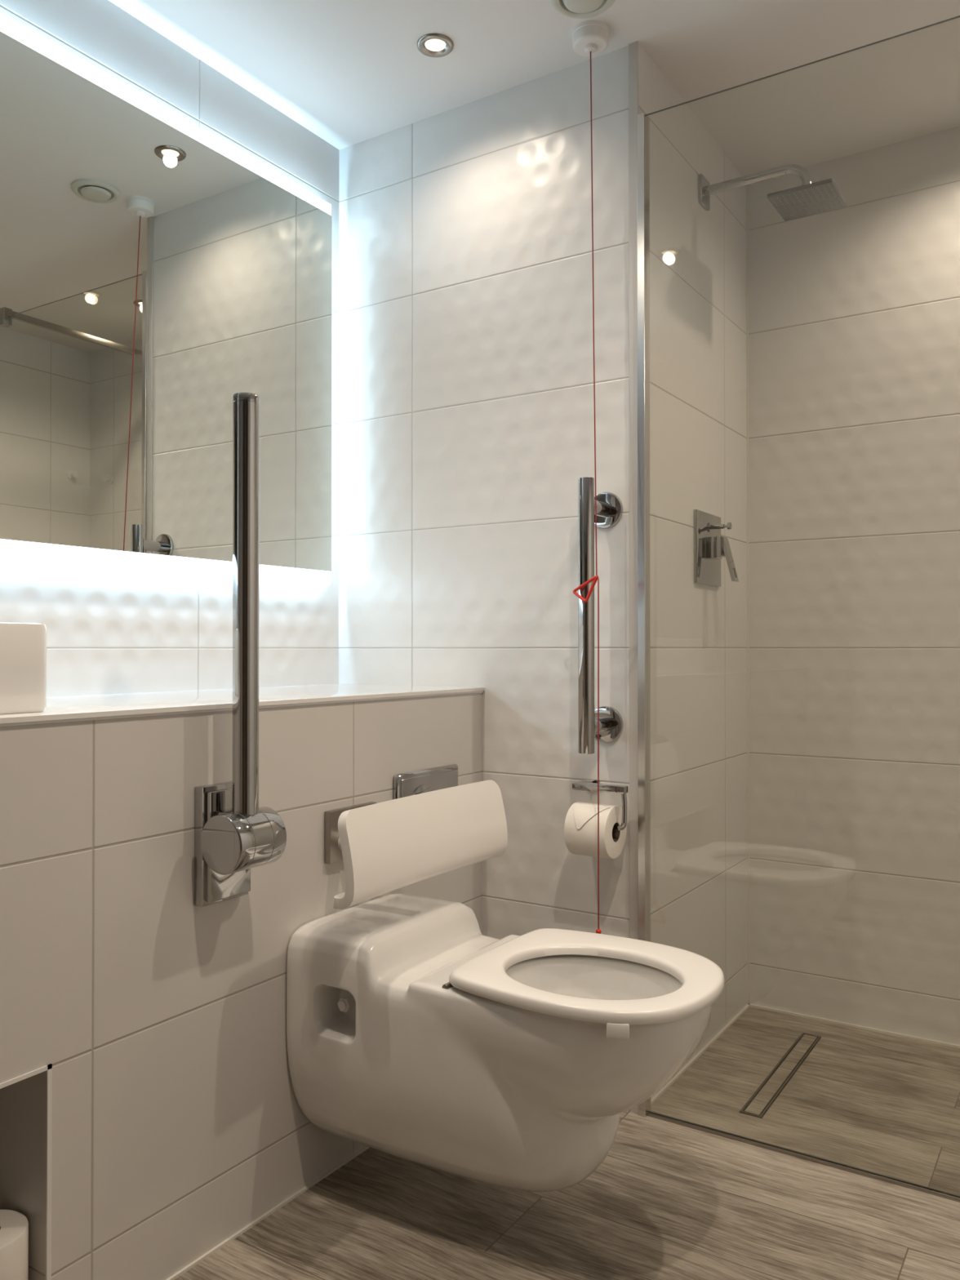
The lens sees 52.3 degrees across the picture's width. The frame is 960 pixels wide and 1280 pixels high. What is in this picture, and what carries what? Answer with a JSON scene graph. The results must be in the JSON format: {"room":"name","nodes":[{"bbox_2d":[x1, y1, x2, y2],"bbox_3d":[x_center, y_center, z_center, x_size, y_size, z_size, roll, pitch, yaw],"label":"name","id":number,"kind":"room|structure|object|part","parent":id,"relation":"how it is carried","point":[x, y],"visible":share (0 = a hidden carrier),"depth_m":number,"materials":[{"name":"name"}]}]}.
{"room":"accessible bathroom","nodes":[
{"label":"accessible bathroom","id":0,"kind":"room"},
{"bbox_2d":[0,0,339,697],"bbox_3d":[-1.231,-0.149,1.386,0.100,2.360,3.000,0,-1,33],"label":"wall","id":1,"kind":"structure","parent":0,"point":[109,630],"depth_m":2.14,"materials":[{"name":"tile"}]},
{"bbox_2d":[0,15,332,585],"bbox_3d":[-0.837,-0.647,1.870,0.044,0.996,1.634,0,-1,33],"label":"mirror","id":2,"kind":"object","parent":1,"relation":"attached to","point":[154,273],"visible":1,"depth_m":2.04,"materials":[{"name":"white mirror"}]},
{"bbox_2d":[0,692,482,1279],"bbox_3d":[-0.997,0.574,1.230,0.456,0.912,3.000,0,-1,33],"label":"wall","id":3,"kind":"structure","parent":0,"point":[159,1017],"depth_m":1.56,"materials":[{"name":"tile"}]},
{"bbox_2d":[0,1063,52,1279],"bbox_3d":[-0.750,0.818,1.189,0.004,0.424,0.502,0,-1,33],"label":"trim","id":4,"kind":"structure","parent":3,"relation":"attached to","point":[48,1068],"depth_m":1.40,"materials":[{"name":"white plastic"}]},
{"bbox_2d":[194,391,286,906],"bbox_3d":[-0.398,0.017,1.632,0.123,0.848,0.116,0,-1,33],"label":"support rail","id":5,"kind":"object","parent":3,"relation":"attached to","point":[233,836],"visible":1,"depth_m":1.60,"materials":[{"name":"silver metal"}]},
{"bbox_3d":[-0.433,0.343,1.659,0.032,0.198,0.104,0,-1,33],"label":"mounting plate","id":6,"kind":"part","parent":5,"relation":"part of","materials":[{"name":"silver metal"}]},
{"bbox_2d":[0,683,484,726],"bbox_3d":[-0.994,0.112,1.231,0.464,0.013,3.000,0,-1,33],"label":"countertop","id":7,"kind":"structure","parent":3,"relation":"on","point":[107,706],"depth_m":1.84,"materials":[{"name":"white stone"}]},
{"bbox_2d":[0,622,46,714],"bbox_3d":[-0.928,0.040,1.317,0.335,0.132,0.554,0,-1,33],"label":"washbasin","id":8,"kind":"object","parent":7,"relation":"in","point":[23,646],"visible":1,"depth_m":1.42,"materials":[{"name":"white ceramic"}]},
{"bbox_2d":[324,779,507,909],"bbox_3d":[-0.168,0.374,1.899,0.218,0.166,0.499,0,-1,33],"label":"backrest","id":9,"kind":"object","parent":3,"relation":"attached to","point":[384,847],"visible":1,"depth_m":1.83,"materials":[{"name":"plastic"}]},
{"bbox_3d":[-0.257,0.383,1.948,0.016,0.101,0.143,0,-1,33],"label":"mounting plate","id":10,"kind":"part","parent":9,"relation":"part of","materials":[{"name":"metal"}]},
{"bbox_2d":[393,764,457,799],"bbox_3d":[-0.115,0.367,2.166,0.018,0.162,0.234,0,-1,33],"label":"flush plate","id":11,"kind":"object","parent":3,"relation":"attached to","point":[420,781],"visible":0.18,"depth_m":2.15,"materials":[{"name":"silver metal"}]},
{"bbox_3d":[-0.111,0.367,2.163,0.002,0.138,0.210,0,-1,33],"label":"panel","id":12,"kind":"part","parent":11,"relation":"part of","materials":[{"name":"silver metal"}]},
{"bbox_2d":[286,893,724,1191],"bbox_3d":[0.054,0.741,1.745,0.753,0.431,0.379,0,-1,33],"label":"toilet","id":13,"kind":"object","parent":3,"relation":"attached to","point":[415,1033],"visible":1,"depth_m":1.64,"materials":[{"name":"white ceramic"}]},
{"bbox_3d":[0.198,0.563,1.655,0.412,0.020,0.379,0,-1,33],"label":"seat","id":14,"kind":"part","parent":13,"relation":"part of","materials":[{"name":"white plastic"}]},
{"bbox_2d":[166,185,959,1279],"bbox_3d":[0.527,-0.142,2.219,2.615,2.360,1.008,0,0,-14],"label":"trim","id":15,"kind":"structure","parent":3,"relation":"attached to","point":[696,1056],"depth_m":2.65,"materials":[{"name":"plastic"}]},
{"bbox_2d":[108,0,959,176],"bbox_3d":[-0.041,-1.381,1.089,2.434,0.100,3.970,0,-1,33],"label":"ceiling","id":16,"kind":"structure","parent":0,"point":[349,73],"depth_m":2.23,"materials":[{"name":"paint"}]},
{"bbox_2d":[417,33,453,57],"bbox_3d":[-0.099,-1.319,2.172,0.082,0.006,0.082,0,-1,33],"label":"recessed light","id":17,"kind":"object","parent":16,"relation":"in","point":[428,44],"visible":1,"depth_m":2.17,"materials":[{"name":"metal"}]},
{"bbox_2d":[550,0,615,18],"bbox_3d":[0.212,-1.315,2.002,0.136,0.018,0.136,0,-1,33],"label":"ceiling vent","id":18,"kind":"object","parent":16,"relation":"in","point":[577,9],"visible":1,"depth_m":2.02,"materials":[{"name":"plastic"}]},
{"bbox_2d":[572,20,608,933],"bbox_3d":[0.238,-0.332,2.097,0.080,1.982,0.125,0,0,6],"label":"pull cord","id":19,"kind":"object","parent":16,"relation":"hanging from","point":[590,37],"visible":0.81,"depth_m":2.09,"materials":[{"name":"red fabric"}]},
{"bbox_3d":[0.224,-0.108,2.079,0.060,0.056,0.009,0,-1,35],"label":"pull handle","id":20,"kind":"part","parent":19,"relation":"part of","materials":[{"name":"red plastic"}]},
{"bbox_3d":[0.243,-0.709,2.097,0.003,1.144,0.053,0,0,-7],"label":"cord","id":21,"kind":"part","parent":19,"relation":"part of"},
{"bbox_3d":[0.248,0.234,2.054,0.005,0.745,0.023,0,0,-1],"label":"cord","id":22,"kind":"part","parent":19,"relation":"part of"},
{"bbox_2d":[572,20,608,56],"bbox_3d":[0.240,-1.301,2.127,0.080,0.043,0.080,0,-1,33],"label":"switch","id":23,"kind":"object","parent":16,"relation":"attached to","point":[590,37],"depth_m":2.10,"materials":[{"name":"white plastic"}]},
{"bbox_2d":[338,42,747,1111],"bbox_3d":[0.152,-0.138,2.738,0.966,2.360,0.770,0,-1,33],"label":"wall","id":24,"kind":"structure","parent":0,"point":[466,402],"depth_m":2.37,"materials":[{"name":"tile"}]},
{"bbox_2d":[564,801,626,858],"bbox_3d":[0.251,0.413,2.128,0.098,0.114,0.116,0,-1,33],"label":"toilet roll","id":25,"kind":"object","parent":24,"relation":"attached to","point":[580,826],"visible":0.94,"depth_m":2.09,"materials":[{"name":"paper"}]},
{"bbox_2d":[572,778,627,831],"bbox_3d":[0.274,0.362,2.149,0.132,0.097,0.082,0,-1,33],"label":"toilet roll holder","id":26,"kind":"object","parent":24,"relation":"attached to","point":[588,784],"visible":0.81,"depth_m":2.10,"materials":[{"name":"silver metal"}]},
{"bbox_3d":[0.264,0.366,2.121,0.119,0.088,0.011,0,-1,33],"label":"roll arm","id":27,"kind":"part","parent":26,"relation":"part of","materials":[{"name":"silver metal"}]},
{"bbox_2d":[577,476,622,754],"bbox_3d":[0.252,-0.052,2.146,0.082,0.594,0.118,0,-1,33],"label":"grab rail","id":28,"kind":"object","parent":24,"relation":"attached to","point":[609,505],"visible":0.93,"depth_m":2.10,"materials":[{"name":"silver metal"}]},
{"bbox_2d":[628,40,638,1114],"bbox_3d":[0.340,-0.142,2.157,0.022,2.360,0.006,0,-1,33],"label":"trim","id":29,"kind":"structure","parent":24,"relation":"attached to","point":[633,46],"depth_m":2.16,"materials":[{"name":"metal"}]},
{"bbox_2d":[693,509,738,586],"bbox_3d":[0.616,-0.234,2.494,0.080,0.184,0.184,0,-1,33],"label":"shower mixer","id":30,"kind":"object","parent":24,"relation":"attached to","point":[710,547],"visible":1,"depth_m":2.48,"materials":[{"name":"silver metal"}]},
{"bbox_3d":[0.586,-0.233,2.514,0.008,0.184,0.184,0,-1,33],"label":"wall plate","id":31,"kind":"part","parent":30,"relation":"part of","materials":[{"name":"silver metal"}]},
{"bbox_3d":[0.612,-0.289,2.497,0.057,0.024,0.024,0,-1,33],"label":"diverter knob","id":32,"kind":"part","parent":30,"relation":"part of","materials":[{"name":"silver metal"}]},
{"bbox_3d":[0.628,-0.206,2.481,0.046,0.116,0.044,0,-1,33],"label":"lever","id":33,"kind":"part","parent":30,"relation":"part of","materials":[{"name":"silver metal"}]},
{"bbox_2d":[698,164,847,221],"bbox_3d":[0.711,-1.117,2.411,0.338,0.126,0.154,0,-1,33],"label":"shower","id":34,"kind":"object","parent":24,"relation":"attached to","point":[811,198],"visible":1,"depth_m":2.37,"materials":[{"name":"silver metal"}]},
{"bbox_3d":[0.688,-1.117,2.426,0.266,0.084,0.023,0,-1,33],"label":"arm","id":35,"kind":"part","parent":34,"relation":"part of","materials":[{"name":"silver metal"}]},
{"bbox_3d":[0.790,-1.068,2.360,0.150,0.027,0.154,0,-1,33],"label":"head plate","id":36,"kind":"part","parent":34,"relation":"part of","materials":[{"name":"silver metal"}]},
{"bbox_2d":[174,1006,959,1279],"bbox_3d":[-0.041,1.079,1.069,2.434,0.100,3.970,0,-1,33],"label":"floor","id":37,"kind":"structure","parent":0,"point":[668,1200],"depth_m":1.80,"materials":[{"name":"brown wood"}]},
{"bbox_2d":[738,1032,821,1118],"bbox_3d":[0.732,1.038,2.356,0.050,0.002,0.526,0,-1,33],"label":"shower drain","id":38,"kind":"object","parent":37,"relation":"in","point":[762,1099],"visible":1,"depth_m":2.32,"materials":[{"name":"metal"}]},
{"bbox_2d":[636,15,959,1202],"bbox_3d":[0.929,-0.074,2.232,0.887,2.225,0.778,0,-1,33],"label":"screen","id":39,"kind":"object","parent":37,"relation":"on","point":[642,119],"visible":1,"depth_m":2.14,"materials":[{"name":"clear glass"}]},
{"bbox_3d":[-0.700,0.982,1.379,0.114,0.098,0.114,0,-1,33],"label":"toilet roll","id":40,"kind":"object","parent":37,"relation":"on","visible":0},
{"bbox_2d":[0,1209,28,1279],"bbox_3d":[-0.700,0.884,1.380,0.114,0.098,0.114,0,-1,33],"label":"toilet roll","id":41,"kind":"object","parent":40,"relation":"on","point":[14,1225],"visible":1,"depth_m":1.37,"materials":[{"name":"paper"}]},
{"bbox_2d":[747,126,959,1044],"bbox_3d":[1.004,-0.138,2.708,2.434,2.360,0.100,0,-1,33],"label":"wall","id":42,"kind":"structure","parent":0,"point":[854,309],"depth_m":2.64,"materials":[{"name":"tile"}]}
]}

